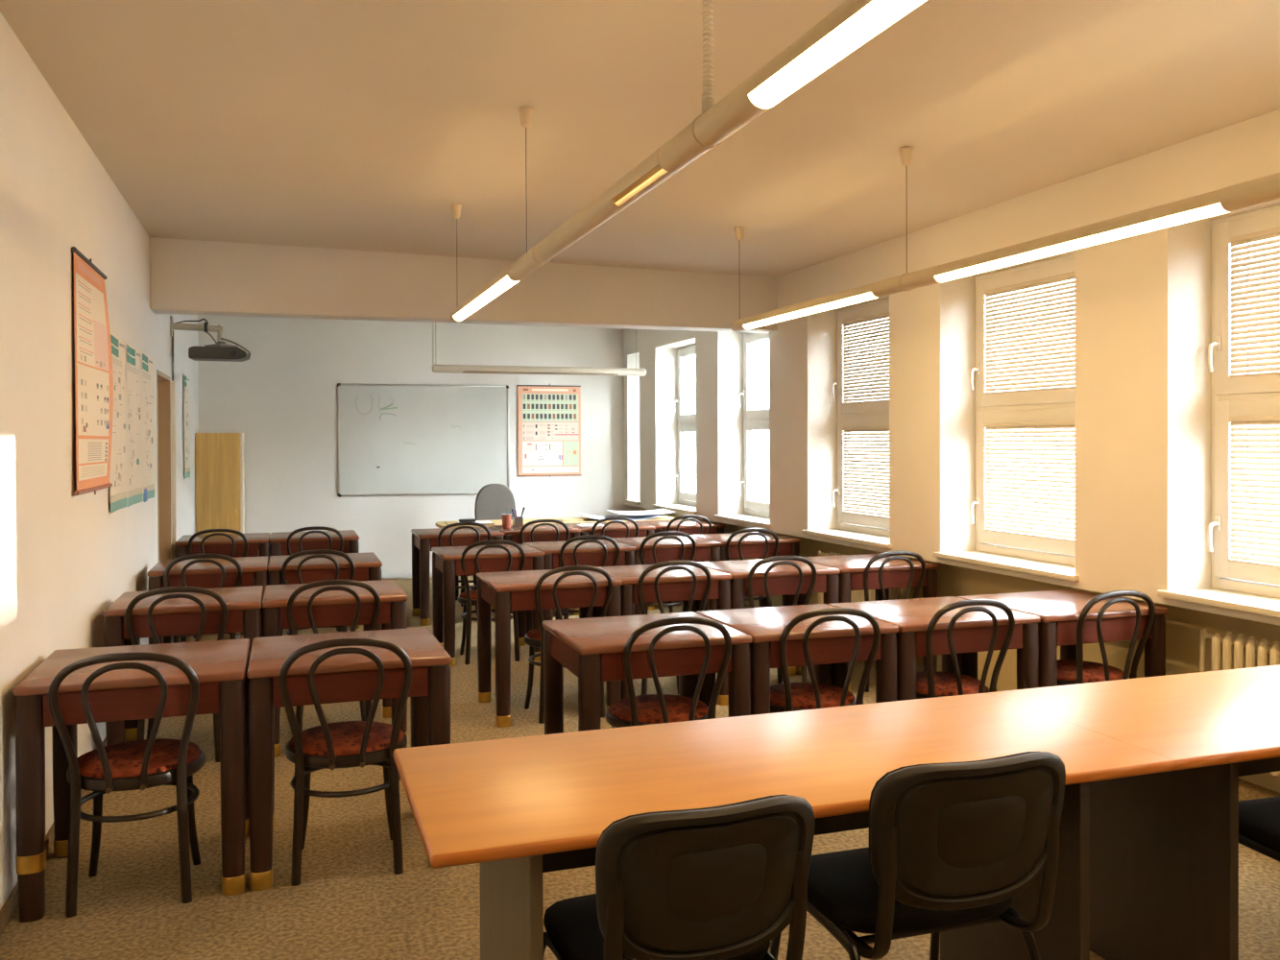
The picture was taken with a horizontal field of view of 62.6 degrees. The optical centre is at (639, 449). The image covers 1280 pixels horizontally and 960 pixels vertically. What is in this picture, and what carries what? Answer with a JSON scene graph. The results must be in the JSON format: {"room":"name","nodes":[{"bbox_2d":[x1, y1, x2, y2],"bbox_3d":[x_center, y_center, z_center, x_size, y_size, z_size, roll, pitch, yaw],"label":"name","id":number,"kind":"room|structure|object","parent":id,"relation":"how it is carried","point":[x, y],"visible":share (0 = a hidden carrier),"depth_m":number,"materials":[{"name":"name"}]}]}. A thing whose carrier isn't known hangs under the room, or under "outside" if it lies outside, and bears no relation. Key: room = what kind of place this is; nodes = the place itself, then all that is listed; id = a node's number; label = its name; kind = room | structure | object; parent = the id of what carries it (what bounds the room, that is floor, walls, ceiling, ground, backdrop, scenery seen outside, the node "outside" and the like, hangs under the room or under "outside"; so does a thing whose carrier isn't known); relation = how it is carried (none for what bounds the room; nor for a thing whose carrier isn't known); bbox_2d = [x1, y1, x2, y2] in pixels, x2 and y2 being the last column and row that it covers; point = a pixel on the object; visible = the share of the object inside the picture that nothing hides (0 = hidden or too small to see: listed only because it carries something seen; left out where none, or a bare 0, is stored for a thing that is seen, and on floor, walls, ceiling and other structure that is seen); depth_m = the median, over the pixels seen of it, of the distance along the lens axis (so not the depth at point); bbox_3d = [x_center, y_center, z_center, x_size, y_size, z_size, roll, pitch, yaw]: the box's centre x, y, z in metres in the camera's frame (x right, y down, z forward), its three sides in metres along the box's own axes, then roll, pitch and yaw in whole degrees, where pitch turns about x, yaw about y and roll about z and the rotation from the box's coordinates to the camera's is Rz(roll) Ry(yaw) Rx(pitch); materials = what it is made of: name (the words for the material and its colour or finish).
{"room":"classroom","nodes":[
{"label":"classroom","id":0,"kind":"room"},
{"bbox_2d":[0,11,198,910],"bbox_3d":[-2.395,0.003,3.968,0.300,2.980,15.050,0,1,-19],"label":"wall","id":1,"kind":"structure","parent":0,"point":[64,559],"depth_m":4.06,"materials":[{"name":"paint"}]},
{"bbox_2d":[0,736,106,936],"bbox_3d":[-2.242,1.462,4.030,0.012,0.060,14.650,0,1,-19],"label":"baseboard","id":2,"kind":"structure","parent":1,"relation":"attached to","point":[11,905],"depth_m":3.40,"materials":[{"name":"wood"}]},
{"bbox_2d":[71,246,113,495],"bbox_3d":[-2.511,-0.336,4.842,0.038,1.082,0.895,0,1,-19],"label":"chart","id":3,"kind":"object","parent":1,"relation":"attached to","point":[93,358],"visible":1,"depth_m":4.79,"materials":[{"name":"orange"}]},
{"bbox_2d":[109,332,127,513],"bbox_3d":[-2.783,-0.143,5.606,0.011,0.925,0.595,0,1,-19],"label":"poster","id":4,"kind":"object","parent":1,"relation":"attached to","point":[118,493],"visible":0.94,"depth_m":5.67,"materials":[{"name":"beige paper"}]},
{"bbox_2d":[125,341,142,507],"bbox_3d":[-2.986,-0.144,6.211,0.011,0.930,0.640,0,1,-19],"label":"poster","id":5,"kind":"object","parent":1,"relation":"attached to","point":[132,354],"visible":1,"depth_m":6.22,"materials":[{"name":"beige paper"}]},
{"bbox_2d":[141,350,154,502],"bbox_3d":[-3.193,-0.146,6.827,0.013,0.945,0.620,0,1,-19],"label":"poster","id":6,"kind":"object","parent":1,"relation":"attached to","point":[147,362],"visible":1,"depth_m":6.86,"materials":[{"name":"beige paper"}]},
{"bbox_2d":[156,369,171,561],"bbox_3d":[-3.671,0.450,7.770,0.304,2.030,0.905,0,1,-19],"label":"door","id":7,"kind":"structure","parent":1,"relation":"in","point":[163,381],"depth_m":8.20,"materials":[{"name":"paint"}]},
{"bbox_2d":[170,381,176,559],"bbox_3d":[-3.693,0.460,8.346,0.030,2.000,0.050,0,1,-19],"label":"door frame","id":8,"kind":"structure","parent":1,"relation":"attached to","point":[173,383],"depth_m":8.32,"materials":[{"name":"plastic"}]},
{"bbox_2d":[183,372,190,479],"bbox_3d":[-4.096,-0.214,9.503,0.011,0.930,0.570,0,1,-19],"label":"poster","id":9,"kind":"object","parent":1,"relation":"attached to","point":[185,377],"visible":1,"depth_m":9.55,"materials":[{"name":"beige paper"}]},
{"bbox_2d":[169,315,250,381],"bbox_3d":[-3.433,-0.802,8.430,0.593,0.510,0.300,0,1,-19],"label":"projector","id":10,"kind":"object","parent":1,"relation":"attached to","point":[220,350],"visible":1,"depth_m":8.35,"materials":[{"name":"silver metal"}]},
{"bbox_2d":[197,314,642,585],"bbox_3d":[-2.391,-0.066,11.804,5.313,2.980,0.200,0,1,-19],"label":"wall","id":11,"kind":"structure","parent":0,"point":[282,398],"depth_m":11.52,"materials":[{"name":"paint"}]},
{"bbox_2d":[337,383,509,497],"bbox_3d":[-2.382,-0.113,11.687,1.891,1.237,0.029,0,1,-19],"label":"whiteboard","id":12,"kind":"object","parent":11,"relation":"attached to","point":[393,439],"visible":0.94,"depth_m":11.67,"materials":[{"name":"plastic"}]},
{"bbox_2d":[517,384,580,477],"bbox_3d":[-1.041,-0.225,12.135,0.751,1.077,0.026,0,1,-19],"label":"chart","id":13,"kind":"object","parent":11,"relation":"attached to","point":[549,416],"visible":1,"depth_m":12.13,"materials":[{"name":"white"}]},
{"bbox_2d":[0,0,1279,329],"bbox_3d":[0.069,-1.464,4.788,5.713,0.220,15.050,0,1,-19],"label":"ceiling","id":14,"kind":"structure","parent":0,"point":[354,125],"depth_m":4.28,"materials":[{"name":"paint"}]},
{"bbox_2d":[432,322,646,376],"bbox_3d":[-0.933,-1.076,10.020,2.075,0.717,0.076,0,1,-19],"label":"pendant lamp","id":15,"kind":"object","parent":14,"relation":"hanging from","point":[453,369],"visible":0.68,"depth_m":9.96,"materials":[{"name":"beige metal"}]},
{"bbox_2d":[450,0,926,322],"bbox_3d":[-0.082,-1.046,3.157,0.081,0.677,6.149,0,1,-19],"label":"pendant lamp","id":16,"kind":"object","parent":14,"relation":"hanging from","point":[855,22],"visible":1,"depth_m":2.38,"materials":[{"name":"beige metal"}]},
{"bbox_2d":[453,275,518,320],"bbox_3d":[-0.779,-0.737,5.230,0.070,0.024,1.534,0,1,-19],"label":"diffuser","id":17,"kind":"object","parent":16,"relation":"attached to","point":[501,283],"depth_m":5.09,"materials":[{"name":"white plastic"}]},
{"bbox_2d":[748,0,926,107],"bbox_3d":[0.498,-0.710,1.442,0.070,0.024,1.519,0,1,-19],"label":"diffuser","id":18,"kind":"object","parent":16,"relation":"attached to","point":[865,19],"depth_m":1.87,"materials":[{"name":"white plastic"}]},
{"bbox_2d":[730,146,1279,332],"bbox_3d":[1.584,-1.044,3.735,0.081,0.650,6.179,0,1,-19],"label":"pendant lamp","id":19,"kind":"object","parent":14,"relation":"hanging from","point":[1263,190],"visible":1,"depth_m":3.88,"materials":[{"name":"beige metal"}]},
{"bbox_2d":[743,292,876,329],"bbox_3d":[0.902,-0.749,5.762,0.070,0.024,1.489,0,1,-19],"label":"diffuser","id":20,"kind":"object","parent":19,"relation":"attached to","point":[847,299],"depth_m":5.66,"materials":[{"name":"white plastic"}]},
{"bbox_2d":[934,203,1227,282],"bbox_3d":[1.540,-0.735,3.869,0.070,0.024,1.463,0,1,-19],"label":"diffuser","id":21,"kind":"object","parent":19,"relation":"attached to","point":[1191,212],"depth_m":3.70,"materials":[{"name":"white plastic"}]},
{"bbox_2d":[0,576,1279,959],"bbox_3d":[0.081,1.536,4.814,5.713,0.120,15.050,0,1,-19],"label":"floor","id":22,"kind":"structure","parent":0,"point":[349,903],"depth_m":3.65,"materials":[{"name":"carpet"}]},
{"bbox_2d":[48,652,205,917],"bbox_3d":[-1.708,1.070,3.572,0.440,0.851,0.474,0,1,-17],"label":"bentwood chair","id":23,"kind":"object","parent":22,"relation":"on","point":[142,764],"visible":1,"depth_m":3.41,"materials":[{"name":"black wood"}]},
{"bbox_2d":[12,638,250,922],"bbox_3d":[-1.750,1.117,3.722,0.686,0.750,0.636,0,1,-19],"label":"desk","id":24,"kind":"object","parent":22,"relation":"on","point":[119,694],"visible":0.94,"depth_m":3.50,"materials":[{"name":"brown wood"}]},
{"bbox_2d":[124,586,228,762],"bbox_3d":[-2.218,1.059,5.094,0.440,0.851,0.474,0,1,-19],"label":"bentwood chair","id":25,"kind":"object","parent":22,"relation":"on","point":[225,613],"visible":0.35,"depth_m":4.89,"materials":[{"name":"black wood"}]},
{"bbox_2d":[103,585,263,746],"bbox_3d":[-2.234,1.106,5.226,0.679,0.750,0.636,0,1,-19],"label":"desk","id":26,"kind":"object","parent":22,"relation":"on","point":[173,616],"visible":0.42,"depth_m":4.97,"materials":[{"name":"brown wood"}]},
{"bbox_2d":[163,554,242,643],"bbox_3d":[-2.696,1.048,6.542,0.440,0.851,0.474,0,1,-19],"label":"bentwood chair","id":27,"kind":"object","parent":22,"relation":"on","point":[234,562],"visible":0.31,"depth_m":6.33,"materials":[{"name":"black wood"}]},
{"bbox_2d":[147,556,268,644],"bbox_3d":[-2.715,1.095,6.678,0.675,0.750,0.636,0,1,-19],"label":"desk","id":28,"kind":"object","parent":22,"relation":"on","point":[205,575],"visible":0.3,"depth_m":6.43,"materials":[{"name":"brown wood"}]},
{"bbox_2d":[187,529,248,638],"bbox_3d":[-3.341,1.035,8.371,0.440,0.851,0.474,0,1,-19],"label":"bentwood chair","id":29,"kind":"object","parent":22,"relation":"on","point":[212,531],"visible":0.34,"depth_m":8.16,"materials":[{"name":"black wood"}]},
{"bbox_2d":[195,433,244,534],"bbox_3d":[-4.279,0.635,10.750,0.436,1.612,0.563,0,1,-19],"label":"tall cabinet","id":30,"kind":"object","parent":22,"relation":"on","point":[220,457],"visible":0.74,"depth_m":10.51,"materials":[{"name":"brown wood"}]},
{"bbox_2d":[174,532,270,639],"bbox_3d":[-3.358,1.082,8.520,0.686,0.750,0.636,0,1,-19],"label":"desk","id":31,"kind":"object","parent":22,"relation":"on","point":[258,543],"visible":0.4,"depth_m":8.27,"materials":[{"name":"brown wood"}]},
{"bbox_2d":[269,530,359,628],"bbox_3d":[-2.707,1.077,8.749,0.686,0.750,0.636,0,1,-19],"label":"desk","id":32,"kind":"object","parent":22,"relation":"on","point":[314,541],"visible":0.45,"depth_m":8.49,"materials":[{"name":"brown wood"}]},
{"bbox_2d":[286,526,343,630],"bbox_3d":[-2.641,1.031,8.549,0.440,0.851,0.474,0,1,-19],"label":"bentwood chair","id":33,"kind":"object","parent":22,"relation":"on","point":[316,528],"visible":0.28,"depth_m":8.32,"materials":[{"name":"black wood"}]},
{"bbox_2d":[281,549,354,635],"bbox_3d":[-2.072,1.044,6.763,0.440,0.851,0.474,0,1,-19],"label":"bentwood chair","id":34,"kind":"object","parent":22,"relation":"on","point":[341,629],"visible":0.38,"depth_m":6.55,"materials":[{"name":"black wood"}]},
{"bbox_2d":[267,552,382,636],"bbox_3d":[-2.069,1.091,6.907,0.686,0.750,0.636,0,1,-19],"label":"desk","id":35,"kind":"object","parent":22,"relation":"on","point":[367,566],"visible":0.4,"depth_m":6.66,"materials":[{"name":"brown wood"}]},
{"bbox_2d":[286,579,380,731],"bbox_3d":[-1.556,1.054,5.327,0.440,0.851,0.474,0,1,-19],"label":"bentwood chair","id":36,"kind":"object","parent":22,"relation":"on","point":[365,706],"visible":0.38,"depth_m":5.12,"materials":[{"name":"black wood"}]},
{"bbox_2d":[262,579,407,757],"bbox_3d":[-1.587,1.101,5.455,0.686,0.750,0.636,0,1,-19],"label":"desk","id":37,"kind":"object","parent":22,"relation":"on","point":[330,608],"visible":0.61,"depth_m":5.21,"materials":[{"name":"brown wood"}]},
{"bbox_2d":[278,638,411,886],"bbox_3d":[-1.058,1.066,3.801,0.440,0.851,0.474,0,1,-16],"label":"bentwood chair","id":38,"kind":"object","parent":22,"relation":"on","point":[348,744],"visible":0.97,"depth_m":3.63,"materials":[{"name":"black wood"}]},
{"bbox_2d":[246,627,451,891],"bbox_3d":[-1.097,1.113,3.952,0.686,0.750,0.636,0,1,-19],"label":"desk","id":39,"kind":"object","parent":22,"relation":"on","point":[342,678],"visible":0.74,"depth_m":3.68,"materials":[{"name":"brown wood"}]},
{"bbox_2d":[410,527,504,626],"bbox_3d":[-1.574,1.070,9.047,0.700,0.750,0.636,0,1,-19],"label":"desk","id":40,"kind":"object","parent":22,"relation":"on","point":[422,540],"visible":0.61,"depth_m":8.76,"materials":[{"name":"brown wood"}]},
{"bbox_2d":[437,522,490,615],"bbox_3d":[-1.522,1.023,8.948,0.440,0.851,0.474,0,1,-19],"label":"bentwood chair","id":41,"kind":"object","parent":22,"relation":"on","point":[445,528],"visible":0.32,"depth_m":8.75,"materials":[{"name":"black wood"}]},
{"bbox_2d":[431,543,544,667],"bbox_3d":[-1.087,1.082,7.470,0.696,0.750,0.636,0,1,-19],"label":"desk","id":42,"kind":"object","parent":22,"relation":"on","point":[446,560],"visible":0.63,"depth_m":7.22,"materials":[{"name":"brown wood"}]},
{"bbox_2d":[457,539,525,664],"bbox_3d":[-1.057,1.035,7.363,0.440,0.851,0.474,0,1,-17],"label":"bentwood chair","id":43,"kind":"object","parent":22,"relation":"on","point":[469,598],"visible":0.62,"depth_m":7.17,"materials":[{"name":"black wood"}]},
{"bbox_2d":[470,483,515,590],"bbox_3d":[-1.433,0.893,10.727,0.574,1.075,0.579,0,1,-19],"label":"swivel chair","id":44,"kind":"object","parent":22,"relation":"on","point":[493,500],"visible":0.27,"depth_m":10.90,"materials":[{"name":"grey fabric"}]},
{"bbox_2d":[490,524,580,619],"bbox_3d":[-0.934,1.065,9.347,0.681,0.750,0.636,0,1,-19],"label":"desk","id":45,"kind":"object","parent":22,"relation":"on","point":[543,533],"visible":0.38,"depth_m":9.08,"materials":[{"name":"brown wood"}]},
{"bbox_2d":[476,569,622,727],"bbox_3d":[-0.528,1.093,5.970,0.698,0.750,0.636,0,1,-19],"label":"desk","id":46,"kind":"object","parent":22,"relation":"on","point":[506,591],"visible":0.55,"depth_m":5.72,"materials":[{"name":"brown wood"}]},
{"bbox_2d":[435,515,677,606],"bbox_3d":[-0.781,1.057,10.171,2.320,0.750,0.640,0,1,-19],"label":"table","id":47,"kind":"object","parent":22,"relation":"on","point":[497,522],"visible":0.19,"depth_m":10.04,"materials":[{"name":"brown wood"}]},
{"bbox_2d":[524,565,613,724],"bbox_3d":[-0.425,1.045,5.867,0.440,0.851,0.474,0,1,-21],"label":"bentwood chair","id":48,"kind":"object","parent":22,"relation":"on","point":[534,638],"visible":0.48,"depth_m":5.69,"materials":[{"name":"black wood"}]},
{"bbox_2d":[522,539,635,633],"bbox_3d":[-0.457,1.077,7.798,0.700,0.750,0.636,0,1,-19],"label":"desk","id":49,"kind":"object","parent":22,"relation":"on","point":[591,554],"visible":0.28,"depth_m":7.55,"materials":[{"name":"brown wood"}]},
{"bbox_2d":[555,534,619,620],"bbox_3d":[-0.421,1.029,7.683,0.440,0.851,0.474,0,1,-19],"label":"bentwood chair","id":50,"kind":"object","parent":22,"relation":"on","point":[567,611],"visible":0.29,"depth_m":7.48,"materials":[{"name":"black wood"}]},
{"bbox_2d":[565,521,655,610],"bbox_3d":[-0.289,1.060,9.606,0.699,0.750,0.636,0,1,-19],"label":"desk","id":51,"kind":"object","parent":22,"relation":"on","point":[613,530],"visible":0.27,"depth_m":9.36,"materials":[{"name":"brown wood"}]},
{"bbox_2d":[542,611,752,734],"bbox_3d":[0.013,1.105,4.321,0.700,0.750,0.636,0,1,-19],"label":"desk","id":52,"kind":"object","parent":22,"relation":"on","point":[576,644],"visible":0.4,"depth_m":4.11,"materials":[{"name":"brown wood"}]},
{"bbox_2d":[592,564,732,705],"bbox_3d":[0.114,1.088,6.218,0.669,0.750,0.636,0,1,-19],"label":"desk","id":53,"kind":"object","parent":22,"relation":"on","point":[677,585],"visible":0.3,"depth_m":5.97,"materials":[{"name":"brown wood"}]},
{"bbox_2d":[612,535,722,615],"bbox_3d":[0.186,1.071,8.110,0.700,0.750,0.636,0,1,-19],"label":"desk","id":54,"kind":"object","parent":22,"relation":"on","point":[666,549],"visible":0.2,"depth_m":7.87,"materials":[{"name":"brown wood"}]},
{"bbox_2d":[639,531,696,614],"bbox_3d":[0.142,1.025,7.957,0.440,0.851,0.474,0,1,-19],"label":"bentwood chair","id":55,"kind":"object","parent":22,"relation":"on","point":[665,534],"visible":0.32,"depth_m":7.75,"materials":[{"name":"black wood"}]},
{"bbox_2d":[604,616,732,728],"bbox_3d":[0.083,1.058,4.204,0.440,0.851,0.474,0,1,-19],"label":"bentwood chair","id":56,"kind":"object","parent":22,"relation":"on","point":[633,711],"visible":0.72,"depth_m":4.04,"materials":[{"name":"black wood"}]},
{"bbox_2d":[637,560,711,695],"bbox_3d":[0.132,1.041,6.086,0.440,0.851,0.474,0,1,-19],"label":"bentwood chair","id":57,"kind":"object","parent":22,"relation":"on","point":[704,568],"visible":0.39,"depth_m":5.87,"materials":[{"name":"black wood"}]},
{"bbox_2d":[543,795,814,959],"bbox_3d":[0.054,1.089,2.262,0.509,0.827,0.602,0,1,-20],"label":"office chair","id":58,"kind":"object","parent":22,"relation":"on","point":[720,882],"visible":0.98,"depth_m":2.00,"materials":[{"name":"black plastic"}]},
{"bbox_2d":[635,519,724,609],"bbox_3d":[0.361,1.055,9.857,0.686,0.750,0.636,0,1,-19],"label":"desk","id":59,"kind":"object","parent":22,"relation":"on","point":[690,527],"visible":0.27,"depth_m":9.61,"materials":[{"name":"brown wood"}]},
{"bbox_2d":[690,531,800,607],"bbox_3d":[0.831,1.066,8.385,0.686,0.750,0.636,0,1,-19],"label":"desk","id":60,"kind":"object","parent":22,"relation":"on","point":[752,545],"visible":0.24,"depth_m":8.14,"materials":[{"name":"brown wood"}]},
{"bbox_2d":[725,528,778,608],"bbox_3d":[0.795,1.020,8.230,0.440,0.851,0.474,0,1,-19],"label":"bentwood chair","id":61,"kind":"object","parent":22,"relation":"on","point":[754,531],"visible":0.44,"depth_m":8.02,"materials":[{"name":"black wood"}]},
{"bbox_2d":[695,559,840,676],"bbox_3d":[0.762,1.083,6.452,0.700,0.750,0.636,0,1,-19],"label":"desk","id":62,"kind":"object","parent":22,"relation":"on","point":[783,580],"visible":0.27,"depth_m":6.22,"materials":[{"name":"brown wood"}]},
{"bbox_2d":[747,555,816,684],"bbox_3d":[0.763,1.037,6.309,0.440,0.851,0.474,0,1,-19],"label":"bentwood chair","id":63,"kind":"object","parent":22,"relation":"on","point":[784,560],"visible":0.3,"depth_m":6.10,"materials":[{"name":"black wood"}]},
{"bbox_2d":[393,693,1175,959],"bbox_3d":[0.330,1.119,2.576,1.755,0.750,0.725,0,1,-19],"label":"conference table","id":64,"kind":"object","parent":22,"relation":"on","point":[523,809],"visible":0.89,"depth_m":2.51,"materials":[{"name":"brown wood"}]},
{"bbox_2d":[696,603,898,715],"bbox_3d":[0.661,1.101,4.540,0.659,0.750,0.636,0,1,-19],"label":"desk","id":65,"kind":"object","parent":22,"relation":"on","point":[830,642],"visible":0.35,"depth_m":4.31,"materials":[{"name":"brown wood"}]},
{"bbox_2d":[770,607,880,713],"bbox_3d":[0.707,1.053,4.410,0.440,0.851,0.474,0,1,-16],"label":"bentwood chair","id":66,"kind":"object","parent":22,"relation":"on","point":[787,696],"visible":0.64,"depth_m":4.23,"materials":[{"name":"black wood"}]},
{"bbox_2d":[818,551,906,603],"bbox_3d":[1.575,1.115,7.643,0.120,0.661,1.161,0,1,-19],"label":"radiator","id":67,"kind":"object","parent":22,"relation":"on","point":[897,593],"visible":0.09,"depth_m":7.47,"materials":[{"name":"beige metal"}]},
{"bbox_2d":[796,554,939,691],"bbox_3d":[1.423,1.079,6.691,0.686,0.750,0.636,0,1,-19],"label":"desk","id":68,"kind":"object","parent":22,"relation":"on","point":[896,573],"visible":0.31,"depth_m":6.45,"materials":[{"name":"brown wood"}]},
{"bbox_2d":[863,551,925,692],"bbox_3d":[1.466,1.032,6.546,0.440,0.851,0.474,0,1,-21],"label":"bentwood chair","id":69,"kind":"object","parent":22,"relation":"on","point":[890,553],"visible":0.35,"depth_m":6.33,"materials":[{"name":"black wood"}]},
{"bbox_2d":[769,751,1065,959],"bbox_3d":[0.631,1.071,2.457,0.524,0.856,0.602,0,1,-18],"label":"office chair","id":70,"kind":"object","parent":22,"relation":"on","point":[951,847],"visible":0.94,"depth_m":2.21,"materials":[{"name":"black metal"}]},
{"bbox_2d":[827,596,1040,700],"bbox_3d":[1.310,1.096,4.753,0.700,0.750,0.636,0,1,-19],"label":"desk","id":71,"kind":"object","parent":22,"relation":"on","point":[972,632],"visible":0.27,"depth_m":4.53,"materials":[{"name":"brown wood"}]},
{"bbox_2d":[916,599,1014,699],"bbox_3d":[1.323,1.049,4.617,0.440,0.851,0.474,0,1,-20],"label":"bentwood chair","id":72,"kind":"object","parent":22,"relation":"on","point":[929,684],"visible":0.59,"depth_m":4.44,"materials":[{"name":"black wood"}]},
{"bbox_2d":[957,589,1167,687],"bbox_3d":[1.978,1.091,4.973,0.686,0.750,0.636,0,1,-19],"label":"desk","id":73,"kind":"object","parent":22,"relation":"on","point":[1058,611],"visible":0.3,"depth_m":4.75,"materials":[{"name":"brown wood"}]},
{"bbox_2d":[1057,590,1155,685],"bbox_3d":[2.038,1.044,4.855,0.440,0.851,0.474,0,1,-22],"label":"bentwood chair","id":74,"kind":"object","parent":22,"relation":"on","point":[1069,671],"visible":0.55,"depth_m":4.68,"materials":[{"name":"black wood"}]},
{"bbox_2d":[986,664,1279,959],"bbox_3d":[1.965,1.108,3.127,1.694,0.750,0.725,0,1,-19],"label":"conference table","id":75,"kind":"object","parent":22,"relation":"on","point":[1164,847],"visible":0.75,"depth_m":2.88,"materials":[{"name":"brown wood"}]},
{"bbox_2d":[1199,628,1279,775],"bbox_3d":[2.715,1.139,4.260,0.120,0.661,1.081,0,1,-19],"label":"radiator","id":76,"kind":"object","parent":22,"relation":"on","point":[1238,652],"visible":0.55,"depth_m":4.53,"materials":[{"name":"beige metal"}]},
{"bbox_2d":[1238,796,1279,862],"bbox_3d":[1.900,1.077,2.863,0.509,0.827,0.602,0,1,-15],"label":"office chair","id":77,"kind":"object","parent":22,"relation":"on","point":[1259,819],"visible":0.37,"depth_m":2.89,"materials":[{"name":"black fabric"}]},
{"bbox_2d":[623,109,1279,626],"bbox_3d":[2.336,-0.411,5.507,0.370,2.218,14.950,0,1,-19],"label":"wall","id":78,"kind":"structure","parent":0,"point":[1143,301],"depth_m":5.94,"materials":[{"name":"paint"}]},
{"bbox_2d":[149,237,777,333],"bbox_3d":[-1.098,-1.232,7.915,4.691,0.550,0.240,0,1,-19],"label":"beam","id":79,"kind":"structure","parent":78,"relation":"attached to","point":[188,277],"depth_m":7.64,"materials":[{"name":"paint"}]},
{"bbox_2d":[673,344,696,507],"bbox_3d":[0.593,-0.254,10.886,0.141,1.691,1.164,0,1,-19],"label":"window","id":80,"kind":"structure","parent":78,"relation":"in","point":[686,422],"depth_m":11.34,"materials":[{"name":"white plastic"}]},
{"bbox_2d":[713,514,771,527],"bbox_3d":[1.019,0.619,9.259,0.325,0.030,1.142,0,1,-19],"label":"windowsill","id":81,"kind":"structure","parent":78,"relation":"attached to","point":[743,519],"depth_m":9.24,"materials":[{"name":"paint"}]},
{"bbox_2d":[738,332,769,518],"bbox_3d":[1.131,-0.242,9.290,0.141,1.691,1.082,0,1,-19],"label":"window","id":82,"kind":"structure","parent":78,"relation":"in","point":[758,419],"depth_m":9.70,"materials":[{"name":"white plastic"}]},
{"bbox_2d":[801,529,892,548],"bbox_3d":[1.591,0.631,7.561,0.325,0.030,1.209,0,1,-19],"label":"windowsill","id":83,"kind":"structure","parent":78,"relation":"attached to","point":[877,541],"depth_m":7.52,"materials":[{"name":"paint"}]},
{"bbox_2d":[831,297,889,536],"bbox_3d":[1.703,-0.230,7.592,0.141,1.691,1.149,0,1,-19],"label":"window","id":84,"kind":"structure","parent":78,"relation":"in","point":[864,414],"depth_m":7.90,"materials":[{"name":"white plastic"}]},
{"bbox_2d":[842,426,889,518],"bbox_3d":[1.700,0.157,7.594,0.026,0.653,0.925,0,1,-19],"label":"blind","id":85,"kind":"object","parent":84,"relation":"attached to","point":[874,435],"visible":0.59,"depth_m":7.70,"materials":[{"name":"beige plastic"}]},
{"bbox_2d":[842,311,889,404],"bbox_3d":[1.697,-0.660,7.587,0.026,0.628,0.925,0,1,-19],"label":"blind","id":86,"kind":"object","parent":84,"relation":"attached to","point":[885,388],"visible":0.59,"depth_m":7.69,"materials":[{"name":"beige plastic"}]},
{"bbox_2d":[933,550,1079,581],"bbox_3d":[2.142,0.643,5.925,0.325,0.030,1.219,0,1,-19],"label":"trim","id":87,"kind":"structure","parent":78,"relation":"attached to","point":[1067,572],"depth_m":5.85,"materials":[{"name":"paint"}]},
{"bbox_2d":[969,253,1075,566],"bbox_3d":[2.254,-0.218,5.957,0.141,1.691,1.159,0,1,-19],"label":"window","id":88,"kind":"structure","parent":78,"relation":"in","point":[1047,405],"depth_m":6.18,"materials":[{"name":"white plastic"}]},
{"bbox_2d":[984,421,1075,542],"bbox_3d":[2.251,0.169,5.959,0.026,0.653,0.935,0,1,-19],"label":"blind","id":89,"kind":"object","parent":88,"relation":"attached to","point":[1066,445],"visible":0.65,"depth_m":6.00,"materials":[{"name":"beige plastic"}]},
{"bbox_2d":[984,271,1075,394],"bbox_3d":[2.248,-0.648,5.952,0.026,0.628,0.935,0,1,-19],"label":"blind","id":90,"kind":"object","parent":88,"relation":"attached to","point":[1036,283],"visible":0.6,"depth_m":6.00,"materials":[{"name":"beige plastic"}]},
{"bbox_2d":[1157,587,1279,618],"bbox_3d":[2.700,0.656,4.269,0.325,0.030,1.216,0,1,-19],"label":"trim","id":91,"kind":"structure","parent":78,"relation":"attached to","point":[1257,604],"depth_m":4.53,"materials":[{"name":"paint"}]},
{"bbox_2d":[1207,204,1279,598],"bbox_3d":[2.812,-0.206,4.300,0.141,1.691,1.156,0,1,-19],"label":"window","id":92,"kind":"structure","parent":78,"relation":"in","point":[1256,396],"depth_m":4.75,"materials":[{"name":"white plastic"}]},
{"bbox_2d":[1229,415,1279,568],"bbox_3d":[2.810,0.181,4.302,0.026,0.653,0.932,0,1,-19],"label":"blind","id":93,"kind":"object","parent":92,"relation":"attached to","point":[1259,454],"visible":1,"depth_m":4.62,"materials":[{"name":"beige plastic"}]},
{"bbox_2d":[1229,226,1279,377],"bbox_3d":[2.807,-0.636,4.295,0.026,0.628,0.932,0,1,-19],"label":"blind","id":94,"kind":"object","parent":92,"relation":"attached to","point":[1274,232],"visible":1,"depth_m":4.61,"materials":[{"name":"beige plastic"}]},
{"bbox_2d":[642,507,1279,793],"bbox_3d":[2.451,1.079,5.556,0.140,0.762,14.950,0,1,-19],"label":"wall niche","id":95,"kind":"object","parent":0,"point":[1184,626],"visible":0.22,"depth_m":5.55,"materials":[{"name":"paint"}]},
{"label":"outside","id":96,"kind":"structure","parent":0,"visible":0},
{"bbox_3d":[27.376,5.336,19.818,55.530,0.200,100.000,0,1,-19],"label":"ground","id":97,"kind":"structure","parent":96,"visible":0},
{"bbox_2d":[687,237,1279,564],"bbox_3d":[11.268,0.973,22.905,8.030,8.600,40.000,0,1,-19],"label":"sky","id":98,"kind":"structure","parent":97,"relation":"on","point":[761,348],"depth_m":32.17,"materials":[{"name":"white"}]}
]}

